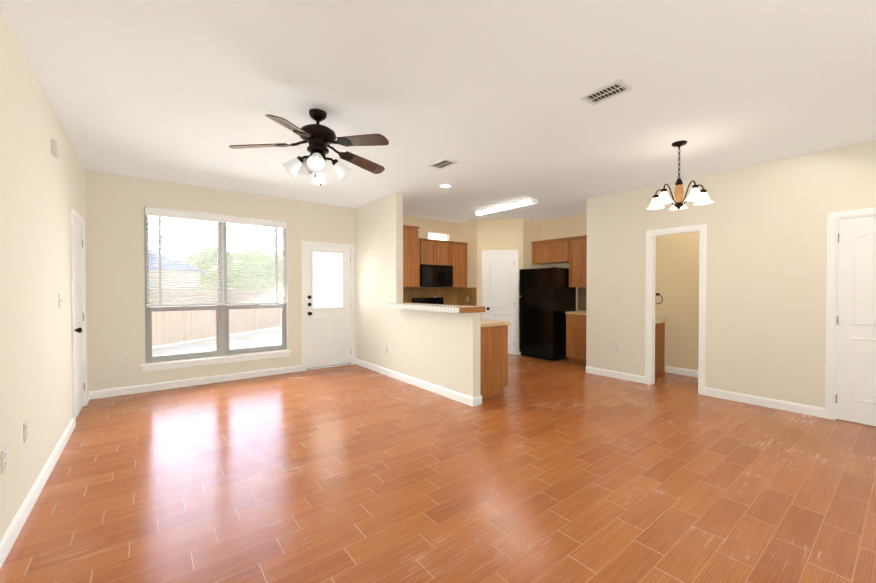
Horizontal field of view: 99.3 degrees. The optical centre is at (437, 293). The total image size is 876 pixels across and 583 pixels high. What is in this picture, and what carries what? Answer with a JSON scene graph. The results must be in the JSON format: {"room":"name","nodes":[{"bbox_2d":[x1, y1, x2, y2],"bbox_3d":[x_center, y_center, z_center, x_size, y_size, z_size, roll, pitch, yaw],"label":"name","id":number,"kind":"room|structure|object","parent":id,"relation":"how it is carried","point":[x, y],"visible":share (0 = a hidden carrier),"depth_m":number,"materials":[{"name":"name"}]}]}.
{"room":"empty living room","nodes":[
{"label":"empty living room","id":0,"kind":"room"},
{"bbox_2d":[0,8,87,540],"bbox_3d":[-2.221,-0.065,1.781,0.150,2.770,7.050,-1,1,-38],"label":"wall","id":1,"kind":"structure","parent":0,"point":[42,189],"depth_m":2.35,"materials":[{"name":"beige paint"}]},
{"bbox_2d":[1,446,6,473],"bbox_3d":[-2.186,0.839,1.877,0.009,0.116,0.072,-1,1,-38],"label":"electrical outlet","id":2,"kind":"object","parent":1,"relation":"attached to","point":[3,459],"visible":1,"depth_m":1.86,"materials":[{"name":"white plastic"}]},
{"bbox_2d":[23,419,27,441],"bbox_3d":[-2.444,0.815,2.208,0.009,0.116,0.072,-1,1,-38],"label":"electrical outlet","id":3,"kind":"object","parent":1,"relation":"attached to","point":[25,430],"visible":1,"depth_m":2.19,"materials":[{"name":"white plastic"}]},
{"bbox_2d":[0,418,74,568],"bbox_3d":[-1.805,1.275,1.398,0.014,0.100,5.548,-1,1,-38],"label":"baseboard","id":4,"kind":"structure","parent":1,"relation":"attached to","point":[10,536],"depth_m":2.26,"materials":[{"name":"white wood"}]},
{"bbox_2d":[51,139,59,157],"bbox_3d":[-3.011,-1.139,2.933,0.036,0.110,0.120,-1,1,-38],"label":"box","id":5,"kind":"object","parent":1,"relation":"attached to","point":[55,148],"visible":1,"depth_m":2.89,"materials":[{"name":"white plastic"}]},
{"bbox_2d":[59,294,62,307],"bbox_3d":[-3.140,0.064,3.101,0.020,0.116,0.072,-1,1,-38],"label":"light switch","id":6,"kind":"object","parent":1,"relation":"attached to","point":[60,300],"visible":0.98,"depth_m":3.10,"materials":[{"name":"white plastic"}]},
{"bbox_2d":[70,207,86,426],"bbox_3d":[-3.798,0.233,3.941,0.016,2.122,0.934,-1,1,-38],"label":"door frame","id":7,"kind":"structure","parent":1,"relation":"attached to","point":[73,213],"depth_m":3.61,"materials":[{"name":"white wood"}]},
{"bbox_2d":[85,170,457,390],"bbox_3d":[-1.405,-0.126,6.792,7.300,2.770,0.150,-1,1,-38],"label":"wall","id":8,"kind":"structure","parent":0,"point":[116,204],"depth_m":4.80,"materials":[{"name":"beige paint"}]},
{"bbox_2d":[122,356,129,365],"bbox_3d":[-3.954,0.854,4.715,0.072,0.116,0.009,-1,1,-38],"label":"outlet","id":9,"kind":"object","parent":8,"relation":"attached to","point":[125,360],"visible":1,"depth_m":4.71,"materials":[{"name":"white plastic"}]},
{"bbox_2d":[87,365,301,401],"bbox_3d":[-3.227,1.227,5.284,2.553,0.100,0.014,-1,1,-38],"label":"baseboard","id":10,"kind":"structure","parent":8,"relation":"attached to","point":[96,394],"depth_m":5.10,"materials":[{"name":"white wood"}]},
{"bbox_2d":[144,208,285,362],"bbox_3d":[-3.166,-0.110,5.464,1.790,2.050,0.060,-1,1,-38],"label":"window","id":11,"kind":"structure","parent":8,"relation":"in","point":[223,342],"depth_m":5.43,"materials":[{"name":"clear glass"}]},
{"bbox_2d":[145,207,286,306],"bbox_3d":[-3.119,-0.480,5.400,1.766,1.301,0.070,-1,1,-38],"label":"window blinds","id":12,"kind":"object","parent":11,"relation":"attached to","point":[180,214],"visible":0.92,"depth_m":5.32,"materials":[{"name":"white plastic"}]},
{"bbox_2d":[141,349,291,371],"bbox_3d":[-3.114,0.963,5.411,1.890,0.095,0.144,-1,1,-38],"label":"window sill","id":13,"kind":"structure","parent":8,"relation":"attached to","point":[164,365],"depth_m":5.29,"materials":[{"name":"white wood"}]},
{"bbox_2d":[301,241,355,370],"bbox_3d":[-1.847,0.204,6.346,0.940,2.120,0.016,-1,1,-38],"label":"door frame","id":14,"kind":"structure","parent":8,"relation":"attached to","point":[303,243],"depth_m":6.15,"materials":[{"name":"white wood"}]},
{"bbox_2d":[419,238,422,286],"bbox_3d":[-0.612,-0.585,7.105,0.452,0.940,0.316,-1,1,-38],"label":"upper cabinet","id":15,"kind":"object","parent":8,"relation":"attached to","point":[420,239],"depth_m":7.13,"materials":[{"name":"brown wood"}]},
{"bbox_2d":[403,287,457,304],"bbox_3d":[-0.473,0.105,7.421,2.298,0.442,0.009,-1,1,-38],"label":"tile backsplash","id":16,"kind":"structure","parent":8,"relation":"attached to","point":[454,296],"depth_m":7.68,"materials":[{"name":"beige tile"}]},
{"bbox_2d":[423,238,438,264],"bbox_3d":[-0.259,-0.809,7.378,0.439,0.500,0.316,-1,1,-38],"label":"upper cabinet","id":17,"kind":"object","parent":8,"relation":"attached to","point":[430,246],"depth_m":7.28,"materials":[{"name":"brown wood"}]},
{"bbox_2d":[420,264,452,286],"bbox_3d":[-0.098,-0.338,7.439,0.752,0.433,0.425,-1,1,-38],"label":"over-the-range microwave","id":18,"kind":"object","parent":17,"relation":"attached to","point":[436,275],"visible":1,"depth_m":7.28,"materials":[{"name":"black metal"}]},
{"bbox_2d":[428,232,447,240],"bbox_3d":[-0.025,-1.180,7.855,0.560,0.170,0.050,-1,1,-38],"label":"kitchen window","id":19,"kind":"structure","parent":8,"relation":"in","point":[436,236],"depth_m":7.87,"materials":[{"name":"white glass"}]},
{"bbox_2d":[439,241,450,264],"bbox_3d":[-0.006,-0.811,7.575,0.439,0.500,0.316,-1,1,-38],"label":"upper cabinet","id":20,"kind":"object","parent":8,"relation":"attached to","point":[444,246],"depth_m":7.50,"materials":[{"name":"brown wood"}]},
{"bbox_2d":[445,241,466,286],"bbox_3d":[0.349,-0.595,7.854,0.454,0.940,0.316,-1,1,-38],"label":"upper cabinet","id":21,"kind":"object","parent":8,"relation":"attached to","point":[458,249],"depth_m":7.74,"materials":[{"name":"brown wood"}]},
{"bbox_2d":[355,193,480,396],"bbox_3d":[-0.492,-0.110,5.475,0.120,2.770,3.050,-1,1,-38],"label":"wall","id":22,"kind":"structure","parent":0,"point":[441,349],"depth_m":5.57,"materials":[{"name":"beige paint"}]},
{"bbox_2d":[403,225,418,286],"bbox_3d":[-0.580,-0.571,5.929,0.301,0.940,0.513,-1,1,-38],"label":"upper cabinet","id":23,"kind":"object","parent":22,"relation":"attached to","point":[418,252],"depth_m":5.73,"materials":[{"name":"brown wood"}]},
{"bbox_2d":[355,358,475,406],"bbox_3d":[-0.541,1.225,5.445,0.014,0.100,3.064,-1,1,-38],"label":"baseboard","id":24,"kind":"structure","parent":22,"relation":"attached to","point":[462,398],"depth_m":5.01,"materials":[{"name":"white wood"}]},
{"bbox_2d":[383,302,484,312],"bbox_3d":[-0.122,0.179,4.866,0.390,0.062,1.688,-1,1,-38],"label":"peninsula bar","id":25,"kind":"object","parent":22,"relation":"on","point":[443,308],"visible":1,"depth_m":4.51,"materials":[{"name":"tile"}]},
{"bbox_2d":[0,354,875,582],"bbox_3d":[0.657,1.353,4.043,7.450,0.120,7.050,-1,1,-38],"label":"floor","id":26,"kind":"structure","parent":0,"point":[539,470],"depth_m":2.51,"materials":[{"name":"brown wood"}]},
{"bbox_2d":[73,217,84,405],"bbox_3d":[-3.863,0.264,3.891,0.150,2.060,0.810,-1,1,-38],"label":"lining","id":27,"kind":"object","parent":26,"relation":"on","point":[74,219],"depth_m":4.24,"materials":[{"name":"white wood"}]},
{"bbox_2d":[73,220,84,416],"bbox_3d":[-3.801,0.267,3.942,0.114,2.037,0.785,-1,1,-38],"label":"door","id":28,"kind":"structure","parent":27,"relation":"attached to","point":[78,320],"depth_m":4.00,"materials":[{"name":"white wood"}]},
{"bbox_2d":[305,245,351,363],"bbox_3d":[-1.898,0.233,6.412,0.820,2.060,0.150,-1,1,-38],"label":"lining","id":29,"kind":"object","parent":26,"relation":"on","point":[305,245],"depth_m":6.59,"materials":[{"name":"white wood"}]},
{"bbox_2d":[306,246,350,369],"bbox_3d":[-1.853,0.237,6.358,0.795,2.037,0.118,-1,1,-38],"label":"entry door","id":30,"kind":"structure","parent":29,"relation":"attached to","point":[328,314],"depth_m":6.36,"materials":[{"name":"white wood"}]},
{"bbox_2d":[412,297,443,303],"bbox_3d":[-0.012,0.672,7.341,0.756,1.160,0.689,-1,1,-38],"label":"range","id":31,"kind":"object","parent":26,"relation":"on","point":[436,300],"visible":0.06,"depth_m":7.57,"materials":[{"name":"black metal"}]},
{"bbox_2d":[480,327,507,399],"bbox_3d":[0.469,0.839,4.816,0.566,0.880,0.649,-1,1,-38],"label":"base cabinet","id":32,"kind":"object","parent":26,"relation":"on","point":[493,358],"depth_m":4.57,"materials":[{"name":"brown wood"}]},
{"bbox_2d":[481,319,507,326],"bbox_3d":[-0.041,0.369,5.478,0.582,0.038,2.389,-1,1,-38],"label":"countertop","id":33,"kind":"structure","parent":32,"relation":"on","point":[484,322],"depth_m":4.60,"materials":[{"name":"beige stone"}]},
{"bbox_2d":[498,253,514,354],"bbox_3d":[1.269,0.218,7.652,0.615,2.060,0.100,0,1,7],"label":"lining","id":34,"kind":"object","parent":26,"relation":"on","point":[498,253],"depth_m":7.58,"materials":[{"name":"white wood"}]},
{"bbox_2d":[485,254,514,353],"bbox_3d":[1.261,0.222,7.621,0.465,2.037,0.455,-1,1,-38],"label":"pantry door","id":35,"kind":"structure","parent":34,"relation":"attached to","point":[499,289],"depth_m":7.61,"materials":[{"name":"white wood"}]},
{"bbox_2d":[519,267,575,360],"bbox_3d":[2.124,0.381,7.293,0.786,1.742,0.790,-1,1,-38],"label":"refrigerator","id":36,"kind":"object","parent":26,"relation":"on","point":[547,300],"visible":0.96,"depth_m":7.00,"materials":[{"name":"black metal"}]},
{"bbox_2d":[566,315,585,364],"bbox_3d":[2.744,0.816,6.669,0.616,0.880,0.626,-1,1,-38],"label":"base cabinet","id":37,"kind":"object","parent":26,"relation":"on","point":[575,324],"depth_m":6.57,"materials":[{"name":"brown wood"}]},
{"bbox_2d":[565,311,585,314],"bbox_3d":[2.737,0.355,6.659,0.632,0.038,0.626,-1,1,-38],"label":"countertop","id":38,"kind":"structure","parent":37,"relation":"on","point":[571,312],"depth_m":6.60,"materials":[{"name":"beige stone"}]},
{"bbox_2d":[655,314,665,373],"bbox_3d":[3.246,0.769,6.073,0.557,0.990,0.657,-1,1,-38],"label":"bathroom vanity","id":39,"kind":"object","parent":26,"relation":"on","point":[660,320],"visible":0.15,"depth_m":5.90,"materials":[{"name":"brown wood"}]},
{"bbox_2d":[650,230,700,393],"bbox_3d":[3.200,0.236,5.005,0.120,2.090,0.590,-1,1,-38],"label":"lining","id":40,"kind":"object","parent":26,"relation":"on","point":[652,329],"depth_m":5.21,"materials":[{"name":"white wood"}]},
{"bbox_2d":[834,214,875,419],"bbox_3d":[4.359,0.269,3.520,0.120,2.060,0.815,-1,1,-38],"label":"lining","id":41,"kind":"object","parent":26,"relation":"on","point":[837,219],"depth_m":3.80,"materials":[{"name":"white wood"}]},
{"bbox_2d":[835,216,875,425],"bbox_3d":[4.305,0.273,3.483,0.114,2.037,0.790,-1,1,-38],"label":"closet door","id":42,"kind":"structure","parent":41,"relation":"attached to","point":[855,398],"depth_m":3.70,"materials":[{"name":"white wood"}]},
{"bbox_2d":[0,0,875,222],"bbox_3d":[0.657,-1.537,4.008,7.450,0.120,7.050,-1,1,-38],"label":"ceiling","id":43,"kind":"structure","parent":0,"point":[485,94],"depth_m":2.67,"materials":[{"name":"white paint"}]},
{"bbox_2d":[229,109,388,185],"bbox_3d":[-0.970,-1.175,3.062,1.254,0.580,1.255,-1,1,-38],"label":"ceiling fan","id":44,"kind":"object","parent":43,"relation":"hanging from","point":[318,138],"visible":1,"depth_m":2.95,"materials":[{"name":"brown metal"}]},
{"bbox_2d":[428,158,457,168],"bbox_3d":[0.056,-1.473,4.243,0.190,0.012,0.300,-1,1,-38],"label":"ceiling vent","id":45,"kind":"object","parent":43,"relation":"in","point":[442,163],"visible":1,"depth_m":4.24,"materials":[{"name":"white metal"}]},
{"bbox_2d":[439,184,451,187],"bbox_3d":[0.102,-1.487,5.167,0.190,0.008,0.190,-1,1,-38],"label":"recessed light","id":46,"kind":"object","parent":43,"relation":"in","point":[445,186],"visible":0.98,"depth_m":5.17,"materials":[{"name":"white plastic"}]},
{"bbox_2d":[475,198,536,215],"bbox_3d":[1.137,-1.469,6.393,0.160,0.074,1.264,-1,1,-38],"label":"fluorescent fixture","id":47,"kind":"object","parent":43,"relation":"attached to","point":[507,206],"visible":1,"depth_m":6.27,"materials":[{"name":"white plastic"}]},
{"bbox_2d":[580,79,632,105],"bbox_3d":[1.219,-1.454,2.703,0.190,0.012,0.300,-1,1,-38],"label":"ceiling vent","id":48,"kind":"object","parent":43,"relation":"in","point":[608,91],"visible":1,"depth_m":2.69,"materials":[{"name":"white metal"}]},
{"bbox_2d":[647,140,712,209],"bbox_3d":[2.353,-1.148,3.664,0.563,0.650,0.548,-1,1,-38],"label":"chandelier","id":49,"kind":"object","parent":43,"relation":"hanging from","point":[698,196],"visible":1,"depth_m":3.62,"materials":[{"name":"white glass"}]},
{"bbox_2d":[458,218,540,354],"bbox_3d":[1.303,-0.141,8.010,1.230,2.770,1.260,-1,1,-38],"label":"wall","id":50,"kind":"structure","parent":0,"point":[479,236],"depth_m":7.63,"materials":[{"name":"beige paint"}]},
{"bbox_2d":[458,287,476,305],"bbox_3d":[0.612,0.099,7.892,0.009,0.442,0.580,-1,1,-38],"label":"tile backsplash","id":51,"kind":"structure","parent":50,"relation":"attached to","point":[471,292],"depth_m":7.87,"materials":[{"name":"beige tile"}]},
{"bbox_2d":[482,250,517,354],"bbox_3d":[1.281,0.188,7.589,0.511,2.122,0.501,-1,1,-38],"label":"door frame","id":52,"kind":"structure","parent":50,"relation":"attached to","point":[489,251],"depth_m":7.55,"materials":[{"name":"white wood"}]},
{"bbox_2d":[531,241,546,264],"bbox_3d":[2.206,-0.831,7.582,0.316,0.460,0.484,-1,1,-38],"label":"upper cabinet","id":53,"kind":"object","parent":50,"relation":"attached to","point":[539,248],"depth_m":7.54,"materials":[{"name":"brown wood"}]},
{"bbox_2d":[541,213,699,371],"bbox_3d":[3.582,-0.119,6.211,0.150,2.770,6.900,-1,1,-38],"label":"wall","id":54,"kind":"structure","parent":0,"point":[677,275],"depth_m":5.88,"materials":[{"name":"beige paint"}]},
{"bbox_2d":[547,237,566,263],"bbox_3d":[2.432,-0.828,7.292,0.316,0.460,0.484,-1,1,-38],"label":"upper cabinet","id":55,"kind":"object","parent":54,"relation":"attached to","point":[556,248],"depth_m":7.22,"materials":[{"name":"brown wood"}]},
{"bbox_2d":[567,235,582,286],"bbox_3d":[2.716,-0.583,6.932,0.316,0.940,0.428,-1,1,-38],"label":"upper cabinet","id":56,"kind":"object","parent":54,"relation":"attached to","point":[574,244],"depth_m":6.90,"materials":[{"name":"brown wood"}]},
{"bbox_2d":[578,287,586,310],"bbox_3d":[2.942,0.111,6.907,0.007,0.442,0.760,-1,1,-38],"label":"tile backsplash","id":57,"kind":"structure","parent":54,"relation":"attached to","point":[582,291],"depth_m":7.13,"materials":[{"name":"beige tile"}]},
{"bbox_2d":[583,235,586,286],"bbox_3d":[2.907,-0.580,6.686,0.316,0.940,0.429,-1,1,-38],"label":"upper cabinet","id":58,"kind":"object","parent":54,"relation":"attached to","point":[584,236],"depth_m":6.74,"materials":[{"name":"brown wood"}]},
{"bbox_2d":[666,366,697,376],"bbox_3d":[4.092,1.225,5.440,0.014,0.100,1.390,-1,1,-38],"label":"baseboard","id":59,"kind":"structure","parent":54,"relation":"attached to","point":[688,372],"depth_m":5.79,"materials":[{"name":"white wood"}]},
{"bbox_2d":[586,140,875,418],"bbox_3d":[3.606,-0.098,4.480,0.120,2.770,3.840,-1,1,-38],"label":"wall","id":60,"kind":"structure","parent":0,"point":[766,260],"depth_m":4.34,"materials":[{"name":"beige paint"}]},
{"bbox_2d":[586,366,644,383],"bbox_3d":[2.651,1.223,5.613,0.014,0.100,0.903,-1,1,-38],"label":"baseboard","id":61,"kind":"structure","parent":60,"relation":"attached to","point":[614,374],"depth_m":5.57,"materials":[{"name":"white wood"}]},
{"bbox_2d":[614,345,618,353],"bbox_3d":[2.676,0.844,5.580,0.009,0.116,0.072,-1,1,-38],"label":"electrical outlet","id":62,"kind":"object","parent":60,"relation":"attached to","point":[616,349],"visible":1,"depth_m":5.58,"materials":[{"name":"white plastic"}]},
{"bbox_2d":[614,292,618,299],"bbox_3d":[2.671,0.044,5.566,0.020,0.116,0.072,-1,1,-38],"label":"light switch","id":63,"kind":"object","parent":60,"relation":"attached to","point":[616,295],"visible":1,"depth_m":5.57,"materials":[{"name":"white plastic"}]},
{"bbox_2d":[645,224,706,394],"bbox_3d":[3.146,0.205,4.963,0.016,2.152,0.714,-1,1,-38],"label":"door frame","id":64,"kind":"structure","parent":60,"relation":"attached to","point":[703,227],"depth_m":4.73,"materials":[{"name":"white wood"}]},
{"bbox_2d":[705,387,824,417],"bbox_3d":[3.692,1.240,4.278,0.014,0.100,1.056,-1,1,-38],"label":"baseboard","id":65,"kind":"structure","parent":60,"relation":"attached to","point":[750,399],"depth_m":4.21,"materials":[{"name":"white wood"}]},
{"bbox_2d":[825,208,875,419],"bbox_3d":[4.305,0.239,3.478,0.016,2.122,0.939,-1,1,-38],"label":"door frame","id":66,"kind":"structure","parent":60,"relation":"attached to","point":[830,301],"depth_m":3.82,"materials":[{"name":"white wood"}]},
{"label":"outside","id":67,"kind":"structure","parent":0,"visible":0},
{"bbox_2d":[152,326,280,355],"bbox_3d":[-19.113,1.400,39.843,100.000,0.200,73.719,-1,1,-38],"label":"ground","id":68,"kind":"structure","parent":67,"point":[239,342],"depth_m":12.16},
{"bbox_2d":[148,251,204,288],"bbox_3d":[-23.893,-0.868,25.129,13.200,4.700,9.800,-1,1,-38],"label":"neighbouring house","id":69,"kind":"structure","parent":68,"relation":"on","point":[173,274],"depth_m":24.79,"materials":[{"name":"beige"}]},
{"bbox_2d":[149,290,282,346],"bbox_3d":[-7.961,0.776,14.910,0.149,1.865,25.078,0,1,12],"label":"fence","id":70,"kind":"object","parent":68,"relation":"on","point":[167,328],"depth_m":13.04,"materials":[{"name":"brown wood"}]},
{"bbox_2d":[185,247,282,288],"bbox_3d":[-17.821,-1.756,38.554,15.063,6.143,14.374,-1,1,-38],"label":"trees","id":71,"kind":"object","parent":68,"relation":"on","point":[238,268],"depth_m":33.44,"materials":[{"name":"green plant"}]}
]}

